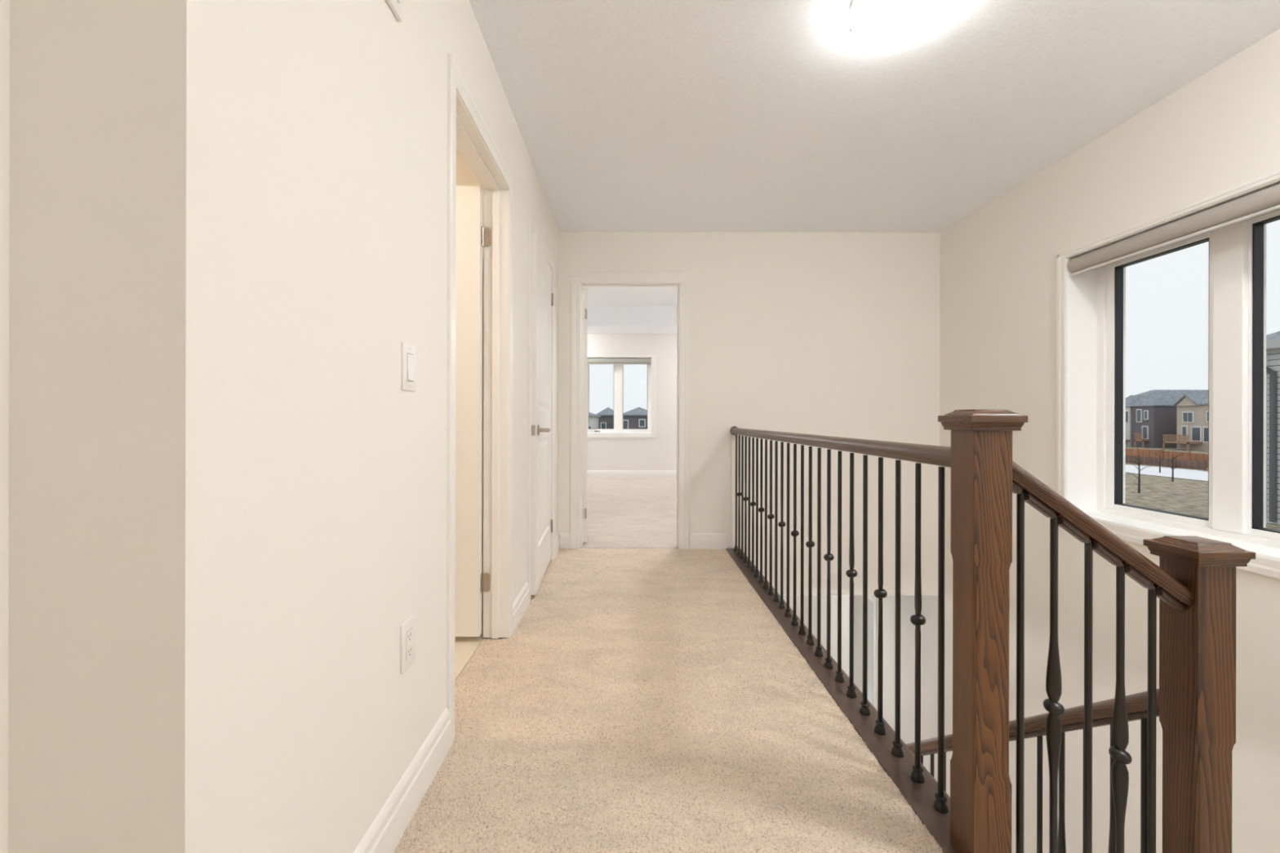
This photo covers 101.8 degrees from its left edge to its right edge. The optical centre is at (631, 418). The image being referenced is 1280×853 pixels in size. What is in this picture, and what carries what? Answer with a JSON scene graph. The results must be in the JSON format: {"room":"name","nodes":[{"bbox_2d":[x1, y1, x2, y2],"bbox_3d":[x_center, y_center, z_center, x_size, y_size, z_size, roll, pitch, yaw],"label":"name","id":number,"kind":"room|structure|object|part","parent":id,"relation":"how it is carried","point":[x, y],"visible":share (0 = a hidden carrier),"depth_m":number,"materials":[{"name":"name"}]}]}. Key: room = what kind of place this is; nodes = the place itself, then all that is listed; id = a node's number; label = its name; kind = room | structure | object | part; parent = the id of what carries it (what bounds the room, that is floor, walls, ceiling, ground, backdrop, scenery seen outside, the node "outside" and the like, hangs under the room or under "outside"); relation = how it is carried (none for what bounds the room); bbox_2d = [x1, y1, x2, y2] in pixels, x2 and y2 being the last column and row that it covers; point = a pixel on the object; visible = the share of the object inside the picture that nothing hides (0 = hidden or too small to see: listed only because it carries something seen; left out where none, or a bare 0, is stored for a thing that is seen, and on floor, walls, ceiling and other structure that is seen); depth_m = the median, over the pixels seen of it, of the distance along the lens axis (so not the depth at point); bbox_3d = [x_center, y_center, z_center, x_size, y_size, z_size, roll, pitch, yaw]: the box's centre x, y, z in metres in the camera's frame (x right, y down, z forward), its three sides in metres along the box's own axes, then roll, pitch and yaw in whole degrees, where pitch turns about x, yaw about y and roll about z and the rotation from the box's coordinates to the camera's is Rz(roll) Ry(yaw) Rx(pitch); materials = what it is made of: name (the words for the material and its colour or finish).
{"room":"upstairs hallway","nodes":[
{"label":"upstairs hallway","id":0,"kind":"room"},
{"bbox_2d":[0,0,484,852],"bbox_3d":[-1.586,-0.203,0.300,1.828,2.600,5.000,0,0,0],"label":"wall","id":1,"kind":"structure","parent":0,"point":[50,49],"depth_m":0.66,"materials":[{"name":"paint"}]},
{"bbox_2d":[97,0,559,852],"bbox_3d":[-0.617,-0.221,2.336,0.110,2.440,3.359,0,0,0],"label":"wall","id":2,"kind":"structure","parent":0,"point":[272,493],"depth_m":0.83,"materials":[{"name":"paint"}]},
{"bbox_2d":[385,0,402,22],"bbox_3d":[-0.552,-1.031,1.140,0.016,0.160,0.220,0,0,0],"label":"wall plate","id":3,"kind":"object","parent":2,"relation":"attached to","point":[396,6],"visible":1,"depth_m":1.22,"materials":[{"name":"white plastic"}]},
{"bbox_2d":[353,707,450,852],"bbox_3d":[-0.557,0.943,1.121,0.014,0.124,0.931,0,0,0],"label":"baseboard","id":4,"kind":"structure","parent":2,"relation":"attached to","point":[384,835],"depth_m":1.29,"materials":[{"name":"white paint"}]},
{"bbox_2d":[400,615,414,674],"bbox_3d":[-0.559,0.565,1.304,0.008,0.118,0.072,0,0,0],"label":"power outlet","id":5,"kind":"object","parent":2,"relation":"attached to","point":[407,628],"visible":1,"depth_m":1.29,"materials":[{"name":"white plastic"}]},
{"bbox_2d":[406,627,412,659],"bbox_3d":[-0.556,0.565,1.304,0.002,0.067,0.033,0,0,0],"label":"receptacle","id":6,"kind":"object","parent":5,"relation":"attached to","point":[409,630],"depth_m":1.30,"materials":[{"name":"white plastic"}]},
{"bbox_2d":[401,342,415,391],"bbox_3d":[-0.556,-0.128,1.306,0.011,0.118,0.072,0,0,0],"label":"light switch","id":7,"kind":"object","parent":2,"relation":"attached to","point":[408,351],"visible":1,"depth_m":1.29,"materials":[{"name":"white plastic"}]},
{"bbox_2d":[445,53,514,746],"bbox_3d":[-0.971,-0.056,2.010,0.844,2.116,0.853,0,0,0],"label":"door","id":8,"kind":"structure","parent":2,"relation":"in","point":[468,131],"depth_m":2.33,"materials":[{"name":"white paint"}]},
{"bbox_2d":[512,581,529,633],"bbox_3d":[-0.557,0.943,2.619,0.014,0.124,0.386,0,0,0],"label":"baseboard","id":9,"kind":"structure","parent":2,"relation":"attached to","point":[522,602],"depth_m":2.60,"materials":[{"name":"white paint"}]},
{"bbox_2d":[527,213,555,602],"bbox_3d":[-0.568,-0.055,3.275,0.210,2.116,0.902,0,0,0],"label":"door","id":10,"kind":"structure","parent":2,"relation":"in","point":[541,273],"depth_m":3.09,"materials":[{"name":"white paint"}]},
{"bbox_3d":[-0.545,0.066,2.886,0.025,0.058,0.009,0,0,-3],"label":"latch plate","id":11,"kind":"part","parent":10,"relation":"part of","materials":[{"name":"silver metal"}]},
{"bbox_3d":[-0.499,0.066,2.996,0.068,0.064,0.148,0,0,-3],"label":"handle","id":12,"kind":"part","parent":10,"relation":"part of","materials":[{"name":"silver metal"}]},
{"bbox_2d":[554,533,559,557],"bbox_3d":[-0.557,0.943,3.869,0.014,0.124,0.292,0,0,0],"label":"baseboard","id":13,"kind":"structure","parent":2,"relation":"attached to","point":[557,540],"depth_m":3.86,"materials":[{"name":"white paint"}]},
{"bbox_2d":[586,333,676,470],"bbox_3d":[0.351,-0.399,8.955,4.500,3.000,0.250,0,0,0],"label":"wall","id":14,"kind":"structure","parent":0,"point":[659,452],"depth_m":8.83,"materials":[{"name":"paint"}]},
{"bbox_2d":[587,355,655,438],"bbox_3d":[-0.227,-0.370,8.916,1.275,1.402,0.197,0,0,0],"label":"window","id":15,"kind":"structure","parent":14,"relation":"in","point":[617,432],"depth_m":8.93,"materials":[{"name":"white plastic"}]},
{"bbox_3d":[-0.512,-0.392,8.977,0.485,1.198,0.066,0,0,0],"label":"sash","id":16,"kind":"part","parent":15,"relation":"part of","materials":[{"name":"white plastic"}]},
{"bbox_2d":[587,358,651,364],"bbox_3d":[-0.226,-0.973,8.864,1.129,0.108,0.082,0,0,0],"label":"roller blind","id":17,"kind":"object","parent":15,"relation":"attached to","point":[590,361],"visible":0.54,"depth_m":8.83,"materials":[{"name":"grey fabric"}]},
{"bbox_3d":[-0.226,-0.924,8.845,1.113,0.012,0.018,0,0,0],"label":"rail","id":18,"kind":"part","parent":17,"relation":"part of","materials":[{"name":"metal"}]},
{"bbox_3d":[0.073,-0.391,8.977,0.455,1.198,0.066,0,0,0],"label":"sash","id":19,"kind":"part","parent":15,"relation":"part of","materials":[{"name":"white plastic"}]},
{"bbox_2d":[586,470,676,477],"bbox_3d":[0.348,0.945,8.823,4.300,0.124,0.014,0,0,0],"label":"baseboard","id":20,"kind":"structure","parent":14,"relation":"attached to","point":[590,473],"depth_m":8.81,"materials":[{"name":"white paint"}]},
{"bbox_2d":[393,477,943,852],"bbox_3d":[0.049,1.011,3.315,4.903,0.021,11.030,0,0,0],"label":"floor","id":21,"kind":"structure","parent":0,"point":[642,700],"depth_m":1.69,"materials":[{"name":"beige carpet"}]},
{"bbox_2d":[725,547,957,852],"bbox_3d":[0.787,1.012,2.557,0.124,0.023,2.914,0,0,0],"label":"trim","id":22,"kind":"structure","parent":21,"relation":"on","point":[921,797],"depth_m":1.67,"materials":[{"name":"brown wood"}]},
{"bbox_2d":[729,426,951,813],"bbox_3d":[0.796,0.530,2.621,0.068,0.940,2.786,0,0,0],"label":"railing","id":23,"kind":"object","parent":22,"relation":"on","point":[940,455],"visible":1,"depth_m":1.87,"materials":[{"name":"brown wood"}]},
{"bbox_3d":[0.797,0.093,2.613,0.064,0.046,2.768,0,0,0],"label":"handrail","id":24,"kind":"part","parent":23,"relation":"part of","materials":[{"name":"brown wood"}]},
{"bbox_2d":[558,231,940,594],"bbox_3d":[0.856,-0.042,4.070,3.056,2.793,0.110,0,0,0],"label":"wall","id":25,"kind":"structure","parent":0,"point":[824,334],"depth_m":4.01,"materials":[{"name":"paint"}]},
{"bbox_2d":[560,532,569,549],"bbox_3d":[-0.510,0.943,4.008,0.078,0.124,0.014,0,0,0],"label":"baseboard","id":26,"kind":"structure","parent":25,"relation":"attached to","point":[564,536],"depth_m":4.00,"materials":[{"name":"white paint"}]},
{"bbox_2d":[689,533,726,549],"bbox_3d":[0.592,0.945,4.008,0.286,0.124,0.014,0,0,0],"label":"baseboard","id":27,"kind":"structure","parent":25,"relation":"attached to","point":[697,540],"depth_m":4.00,"materials":[{"name":"white paint"}]},
{"bbox_2d":[782,595,800,619],"bbox_3d":[0.387,2.602,3.350,3.984,2.497,7.900,0,0,0],"label":"wall","id":28,"kind":"structure","parent":0,"point":[784,597],"depth_m":7.20,"materials":[{"name":"paint"}]},
{"bbox_2d":[779,594,937,595],"bbox_3d":[0.514,1.334,5.660,4.234,0.060,3.280,0,0,0],"label":"ceiling","id":29,"kind":"structure","parent":0,"point":[780,594],"depth_m":4.02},
{"bbox_2d":[848,595,877,709],"bbox_3d":[2.473,2.555,5.355,0.212,1.620,0.650,0,0,0],"label":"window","id":30,"kind":"structure","parent":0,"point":[871,598],"depth_m":5.57,"materials":[{"name":"white paint"}]},
{"bbox_3d":[2.539,2.555,5.355,0.080,1.500,0.530,0,0,0],"label":"frame","id":31,"kind":"part","parent":30,"relation":"part of","materials":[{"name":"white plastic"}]},
{"bbox_2d":[469,0,1279,333],"bbox_3d":[0.420,-1.669,3.260,4.434,0.460,11.140,0,0,0],"label":"ceiling","id":32,"kind":"structure","parent":0,"point":[735,116],"depth_m":2.35,"materials":[{"name":"white paint"}]},
{"bbox_2d":[848,0,951,44],"bbox_3d":[0.918,-1.390,1.772,0.320,0.096,0.326,0,0,0],"label":"ceiling light","id":33,"kind":"object","parent":32,"relation":"attached to","point":[876,22],"visible":1,"depth_m":1.76,"materials":[{"name":"white glass"}]},
{"bbox_2d":[804,28,1279,852],"bbox_3d":[2.506,1.210,3.350,0.250,5.290,7.900,0,0,0],"label":"wall","id":34,"kind":"structure","parent":0,"point":[1219,132],"depth_m":2.84,"materials":[{"name":"paint"}]},
{"bbox_2d":[1056,169,1279,579],"bbox_3d":[2.502,-0.159,2.235,0.260,1.501,1.339,0,0,0],"label":"window","id":35,"kind":"structure","parent":34,"relation":"in","point":[1091,305],"depth_m":2.32,"materials":[{"name":"white plastic"}]},
{"bbox_3d":[2.594,-0.177,2.541,0.066,1.316,0.527,0,0,0],"label":"sash","id":36,"kind":"part","parent":35,"relation":"part of","materials":[{"name":"white plastic"}]},
{"bbox_2d":[1066,183,1279,275],"bbox_3d":[2.417,-0.826,2.235,0.077,0.096,1.213,0,0,0],"label":"roller blind","id":37,"kind":"object","parent":35,"relation":"attached to","point":[1266,201],"visible":1,"depth_m":2.24,"materials":[{"name":"beige fabric"}]},
{"bbox_3d":[2.462,0.514,2.235,0.167,0.008,1.229,0,0,0],"label":"sill","id":38,"kind":"part","parent":35,"relation":"part of","materials":[{"name":"white plastic"}]},
{"bbox_3d":[2.588,-0.182,2.235,0.089,1.396,1.229,0,0,0],"label":"frame","id":39,"kind":"part","parent":35,"relation":"part of","materials":[{"name":"white plastic"}]},
{"bbox_3d":[2.594,-0.177,1.913,0.066,1.316,0.497,0,0,0],"label":"sash","id":40,"kind":"part","parent":35,"relation":"part of","materials":[{"name":"white plastic"}]},
{"bbox_3d":[0.048,1.187,3.360,5.100,0.333,11.340,0,0,0],"label":"floor slab","id":41,"kind":"structure","parent":0,"visible":0},
{"bbox_2d":[937,408,1027,852],"bbox_3d":[0.796,0.621,1.186,0.123,1.282,0.123,0,0,0],"label":"newel post","id":42,"kind":"object","parent":41,"relation":"on","point":[981,545],"visible":1,"depth_m":1.15,"materials":[{"name":"brown wood"}]},
{"bbox_3d":[0.351,-0.399,6.427,4.500,3.000,4.805,0,0,0],"label":"wall","id":43,"kind":"structure","parent":0,"visible":0},
{"bbox_2d":[569,272,689,549],"bbox_3d":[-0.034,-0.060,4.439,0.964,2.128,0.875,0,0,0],"label":"door frame","id":44,"kind":"structure","parent":43,"relation":"in","point":[579,295],"depth_m":4.00,"materials":[{"name":"white paint"}]},
{"bbox_3d":[1.607,2.443,2.151,1.544,2.500,4.302,0,0,0],"label":"floor","id":45,"kind":"structure","parent":0,"visible":0},
{"bbox_2d":[905,688,1159,852],"bbox_3d":[1.286,2.123,2.414,0.064,2.986,2.372,0,0,0],"label":"railing","id":46,"kind":"object","parent":45,"relation":"on","point":[1073,718],"visible":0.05,"depth_m":1.47,"materials":[{"name":"brown wood"}]},
{"bbox_3d":[1.287,1.535,2.414,0.064,1.811,2.372,0,0,0],"label":"handrail","id":47,"kind":"part","parent":46,"relation":"part of","materials":[{"name":"brown wood"}]},
{"bbox_2d":[1012,460,1192,852],"bbox_3d":[1.042,0.841,1.186,0.408,1.524,0.064,0,0,0],"label":"railing","id":48,"kind":"object","parent":45,"relation":"on","point":[1095,537],"visible":1,"depth_m":1.18,"materials":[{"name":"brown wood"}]},
{"bbox_3d":[1.043,0.250,1.186,0.408,0.342,0.064,0,0,0],"label":"handrail","id":49,"kind":"part","parent":48,"relation":"part of","materials":[{"name":"brown wood"}]},
{"bbox_2d":[1142,535,1255,852],"bbox_3d":[1.288,0.829,1.186,0.123,1.107,0.123,0,0,0],"label":"newel post","id":50,"kind":"object","parent":45,"relation":"on","point":[1197,642],"visible":1,"depth_m":1.15,"materials":[{"name":"brown wood"}]},
{"label":"outside","id":51,"kind":"structure","parent":0,"visible":0},
{"bbox_2d":[1124,446,1279,530],"bbox_3d":[-0.008,3.650,70.000,240.000,1.300,260.000,0,0,0],"label":"lawn","id":52,"kind":"structure","parent":51,"point":[1181,495],"depth_m":26.93,"materials":[{"name":"brown plant"}]},
{"bbox_2d":[589,412,600,428],"bbox_3d":[-7.854,1.684,70.500,6.900,6.400,9.600,0,0,0],"label":"house","id":53,"kind":"structure","parent":52,"relation":"on","point":[593,418],"depth_m":66.00,"materials":[{"name":"white"}]},
{"bbox_2d":[595,407,613,428],"bbox_3d":[-3.503,1.593,82.000,3.600,6.600,10.600,0,0,0],"label":"house","id":54,"kind":"structure","parent":52,"relation":"on","point":[606,420],"depth_m":76.99,"materials":[{"name":"grey brick"}]},
{"bbox_3d":[-4.103,1.341,76.870,0.600,1.300,0.040,0,0,0],"label":"pane","id":55,"kind":"part","parent":54,"relation":"part of","materials":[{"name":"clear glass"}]},
{"bbox_2d":[622,407,647,428],"bbox_3d":[1.147,1.602,78.500,5.500,6.600,9.600,0,0,0],"label":"house","id":56,"kind":"structure","parent":52,"relation":"on","point":[637,418],"depth_m":74.01,"materials":[{"name":"brick"}]},
{"bbox_3d":[-0.802,1.098,73.870,0.600,1.600,0.040,0,0,0],"label":"pane","id":57,"kind":"part","parent":56,"relation":"part of","materials":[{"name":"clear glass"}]},
{"bbox_3d":[1.549,0.653,73.870,0.700,0.900,0.040,0,0,0],"label":"pane","id":58,"kind":"part","parent":56,"relation":"part of","materials":[{"name":"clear glass"}]},
{"bbox_2d":[1125,395,1145,446],"bbox_3d":[84.584,0.377,83.600,15.230,8.200,2.900,0,0,0],"label":"house","id":59,"kind":"structure","parent":52,"relation":"on","point":[1130,400],"depth_m":82.58,"materials":[{"name":"white"}]},
{"bbox_3d":[78.871,-0.285,82.750,0.040,1.700,0.400,0,0,0],"label":"pane","id":60,"kind":"part","parent":59,"relation":"part of","materials":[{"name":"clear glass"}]},
{"bbox_2d":[1126,455,1151,493],"bbox_3d":[25.703,2.847,26.390,0.805,1.952,0.816,0,0,25],"label":"sapling","id":61,"kind":"object","parent":52,"relation":"on","point":[1139,463],"visible":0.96,"depth_m":26.25,"materials":[{"name":"brown plant"}]},
{"bbox_2d":[1125,390,1152,398],"bbox_3d":[102.001,-0.336,101.000,12.800,10.300,10.800,0,0,0],"label":"house","id":62,"kind":"structure","parent":52,"relation":"on","point":[1148,392],"depth_m":101.11,"materials":[{"name":"grey brick"}]},
{"bbox_2d":[1154,453,1168,472],"bbox_3d":[42.484,3.610,41.786,1.006,1.662,0.884,0,0,0],"label":"sapling","id":63,"kind":"object","parent":52,"relation":"on","point":[1160,460],"visible":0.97,"depth_m":41.71,"materials":[{"name":"brown plant"}]},
{"bbox_2d":[1125,455,1206,471],"bbox_3d":[48.562,3.967,47.540,0.120,0.870,7.200,0,0,0],"label":"fence","id":64,"kind":"object","parent":52,"relation":"on","point":[1194,464],"visible":0.86,"depth_m":46.93,"materials":[{"name":"brown wood"}]},
{"bbox_3d":[48.562,3.967,46.390,0.120,0.870,0.100,0,0,0],"label":"post","id":65,"kind":"part","parent":64,"relation":"part of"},
{"bbox_3d":[48.562,3.967,43.990,0.120,0.870,0.100,0,0,0],"label":"post","id":66,"kind":"part","parent":64,"relation":"part of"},
{"bbox_2d":[1125,464,1208,480],"bbox_3d":[43.540,4.333,80.000,8.874,0.036,120.000,0,0,0],"label":"snow patch","id":67,"kind":"object","parent":52,"relation":"on","point":[1165,472],"visible":0.06,"depth_m":41.98,"materials":[{"name":"white snow"}]},
{"bbox_2d":[1125,448,1208,468],"bbox_3d":[50.262,3.670,65.940,0.120,1.470,72.000,0,0,0],"label":"fence","id":68,"kind":"object","parent":52,"relation":"on","point":[1188,455],"visible":0.09,"depth_m":48.80,"materials":[{"name":"brown wood"}]},
{"bbox_2d":[1130,390,1208,448],"bbox_3d":[85.085,0.028,80.250,14.230,8.900,3.700,0,0,0],"label":"house","id":69,"kind":"structure","parent":52,"relation":"on","point":[1154,415],"depth_m":79.20,"materials":[{"name":"brick"}]},
{"bbox_3d":[78.871,-0.435,80.800,0.040,1.800,0.600,0,0,0],"label":"pane","id":70,"kind":"part","parent":69,"relation":"part of","materials":[{"name":"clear glass"}]},
{"bbox_3d":[78.866,2.165,79.850,0.040,1.800,0.700,0,0,0],"label":"pane","id":71,"kind":"part","parent":69,"relation":"part of","materials":[{"name":"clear glass"}]},
{"bbox_2d":[1167,451,1183,481],"bbox_3d":[36.429,3.255,34.933,0.869,2.052,0.786,0,0,0],"label":"sapling","id":72,"kind":"object","parent":52,"relation":"on","point":[1172,467],"visible":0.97,"depth_m":34.92,"materials":[{"name":"brown plant"}]},
{"bbox_2d":[1162,394,1208,451],"bbox_3d":[84.110,0.276,71.150,14.280,8.400,8.800,0,0,0],"label":"house","id":73,"kind":"structure","parent":52,"relation":"on","point":[1192,428],"depth_m":73.09,"materials":[{"name":"beige brick"}]},
{"bbox_3d":[78.866,1.865,74.150,0.040,1.400,0.500,0,0,0],"label":"pane","id":74,"kind":"part","parent":73,"relation":"part of","materials":[{"name":"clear glass"}]},
{"bbox_3d":[78.871,-0.185,73.700,0.040,1.300,1.200,0,0,0],"label":"pane","id":75,"kind":"part","parent":73,"relation":"part of","materials":[{"name":"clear glass"}]},
{"bbox_3d":[78.866,2.165,72.600,0.040,1.800,1.000,0,0,0],"label":"pane","id":76,"kind":"part","parent":73,"relation":"part of","materials":[{"name":"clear glass"}]},
{"bbox_3d":[78.865,2.215,70.950,0.040,1.900,1.300,0,0,0],"label":"pane","id":77,"kind":"part","parent":73,"relation":"part of","materials":[{"name":"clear glass"}]},
{"bbox_2d":[1266,331,1279,525],"bbox_3d":[26.297,-0.675,13.710,10.110,8.600,9.920,0,0,0],"label":"house","id":78,"kind":"structure","parent":52,"relation":"on","point":[1273,340],"depth_m":17.63,"materials":[{"name":"grey"}]},
{"bbox_3d":[21.894,0.641,18.065,0.050,5.950,0.330,0,0,0],"label":"corner trim","id":79,"kind":"part","parent":78,"relation":"part of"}
]}

